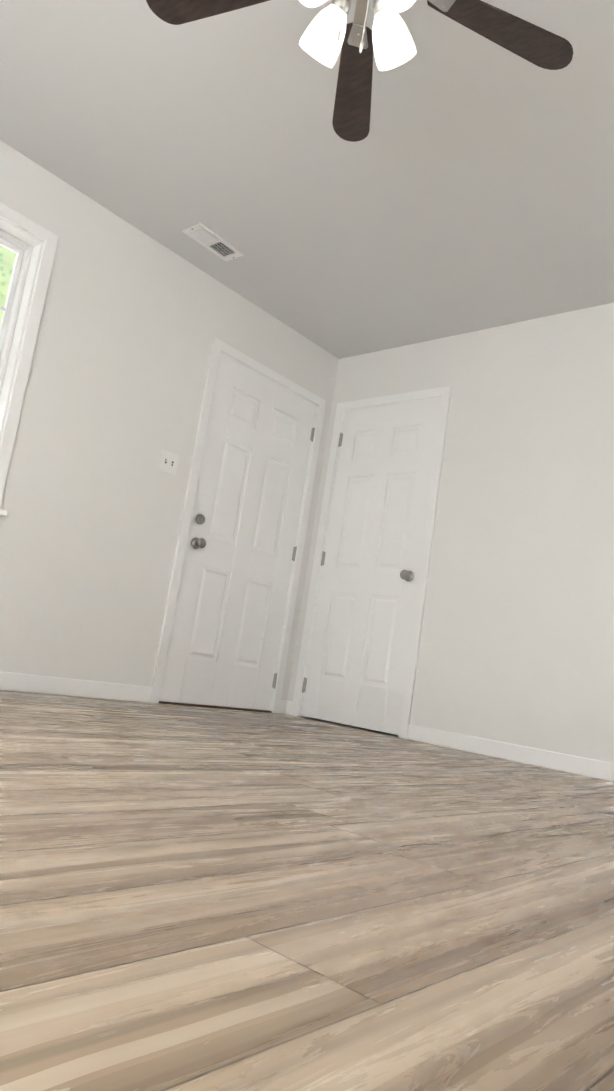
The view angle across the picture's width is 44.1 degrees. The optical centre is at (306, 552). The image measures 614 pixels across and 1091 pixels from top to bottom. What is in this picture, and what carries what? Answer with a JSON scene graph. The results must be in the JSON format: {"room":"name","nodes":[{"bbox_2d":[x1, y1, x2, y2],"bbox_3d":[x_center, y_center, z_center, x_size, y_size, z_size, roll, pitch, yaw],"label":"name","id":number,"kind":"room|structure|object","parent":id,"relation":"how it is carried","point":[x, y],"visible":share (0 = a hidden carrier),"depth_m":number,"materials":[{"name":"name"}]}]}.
{"room":"empty living room","nodes":[
{"label":"empty living room","id":0,"kind":"room"},
{"bbox_2d":[0,140,338,700],"bbox_3d":[0.731,0.090,5.966,0.140,2.440,12.290,1,-12,42],"label":"wall","id":1,"kind":"structure","parent":0,"point":[134,322],"depth_m":3.87,"materials":[{"name":"paint"}]},
{"bbox_2d":[0,202,58,515],"bbox_3d":[-1.914,-0.997,2.937,0.200,1.453,1.790,1,-12,42],"label":"double-hung window","id":2,"kind":"structure","parent":1,"relation":"in","point":[22,250],"depth_m":3.55,"materials":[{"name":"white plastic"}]},
{"bbox_2d":[0,671,152,701],"bbox_3d":[-2.051,0.370,2.716,0.017,0.083,3.745,1,-12,42],"label":"baseboard","id":3,"kind":"structure","parent":1,"relation":"attached to","point":[9,681],"depth_m":3.73,"materials":[{"name":"white paint"}]},
{"bbox_2d":[159,449,178,474],"bbox_3d":[-0.754,-0.496,4.164,0.018,0.115,0.116,1,-12,42],"label":"light switch","id":4,"kind":"object","parent":1,"relation":"attached to","point":[168,462],"visible":1,"depth_m":4.16,"materials":[{"name":"white plastic"}]},
{"bbox_2d":[159,701,271,712],"bbox_3d":[-0.555,0.909,4.490,0.112,0.012,0.900,1,-12,42],"label":"threshold","id":5,"kind":"object","parent":1,"relation":"attached to","point":[208,706],"depth_m":4.42,"materials":[{"name":"wood"}]},
{"bbox_2d":[159,353,315,709],"bbox_3d":[-0.385,-0.086,4.641,0.182,2.032,0.914,1,-12,42],"label":"entry door","id":6,"kind":"structure","parent":1,"relation":"in","point":[229,613],"depth_m":4.59,"materials":[{"name":"white paint"}]},
{"bbox_2d":[149,338,325,712],"bbox_3d":[-0.414,-0.113,4.660,0.155,2.099,1.021,1,-12,42],"label":"door frame","id":7,"kind":"structure","parent":1,"relation":"attached to","point":[255,366],"depth_m":4.54,"materials":[{"name":"white paint"}]},
{"bbox_2d":[0,690,613,1090],"bbox_3d":[3.205,1.377,3.410,7.260,0.120,12.290,1,-12,42],"label":"floor","id":8,"kind":"structure","parent":0,"point":[193,898],"depth_m":0.96,"materials":[{"name":"beige laminate"}]},
{"bbox_2d":[0,0,613,358],"bbox_3d":[3.583,-1.125,3.799,7.260,0.120,12.290,1,-12,42],"label":"ceiling","id":9,"kind":"structure","parent":0,"point":[466,185],"depth_m":3.23,"materials":[{"name":"paint"}]},
{"bbox_2d":[182,223,243,261],"bbox_3d":[-0.496,-1.641,4.021,0.140,0.010,0.320,1,-12,42],"label":"ceiling vent","id":10,"kind":"object","parent":9,"relation":"in","point":[208,239],"visible":1,"depth_m":4.01,"materials":[{"name":"white metal"}]},
{"bbox_2d":[146,0,572,141],"bbox_3d":[0.141,-1.588,2.037,1.284,0.528,1.263,1,-12,42],"label":"ceiling fan","id":11,"kind":"object","parent":9,"relation":"hanging from","point":[328,34],"visible":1,"depth_m":2.23,"materials":[{"name":"brown wood"}]},
{"bbox_2d":[287,303,613,762],"bbox_3d":[1.265,-0.123,4.071,3.169,2.440,0.120,1,-12,42],"label":"wall","id":12,"kind":"structure","parent":0,"point":[516,646],"depth_m":4.10,"materials":[{"name":"paint"}]},
{"bbox_2d":[301,398,440,734],"bbox_3d":[0.395,0.047,4.738,0.776,2.032,0.173,1,-12,42],"label":"closet door","id":13,"kind":"structure","parent":12,"relation":"in","point":[361,635],"depth_m":4.70,"materials":[{"name":"white paint"}]},
{"bbox_2d":[291,386,451,738],"bbox_3d":[0.426,0.029,4.757,0.883,2.099,0.135,1,-12,42],"label":"door frame","id":14,"kind":"structure","parent":12,"relation":"attached to","point":[444,393],"depth_m":4.74,"materials":[{"name":"white paint"}]},
{"bbox_2d":[407,724,613,781],"bbox_3d":[1.407,1.019,3.527,2.238,0.083,0.017,1,-12,42],"label":"baseboard","id":15,"kind":"structure","parent":12,"relation":"attached to","point":[587,767],"depth_m":3.83,"materials":[{"name":"white paint"}]},
{"bbox_3d":[-23.733,3.520,46.265,89.850,2.450,140.000,1,-12,42],"label":"ground","id":16,"kind":"structure","parent":0,"visible":0},
{"bbox_2d":[0,245,15,324],"bbox_3d":[-4.492,-1.952,11.884,4.575,7.730,5.234,1,-12,42],"label":"tree","id":17,"kind":"object","parent":16,"relation":"on","point":[8,255],"depth_m":10.53,"materials":[{"name":"green plant"}]}
]}

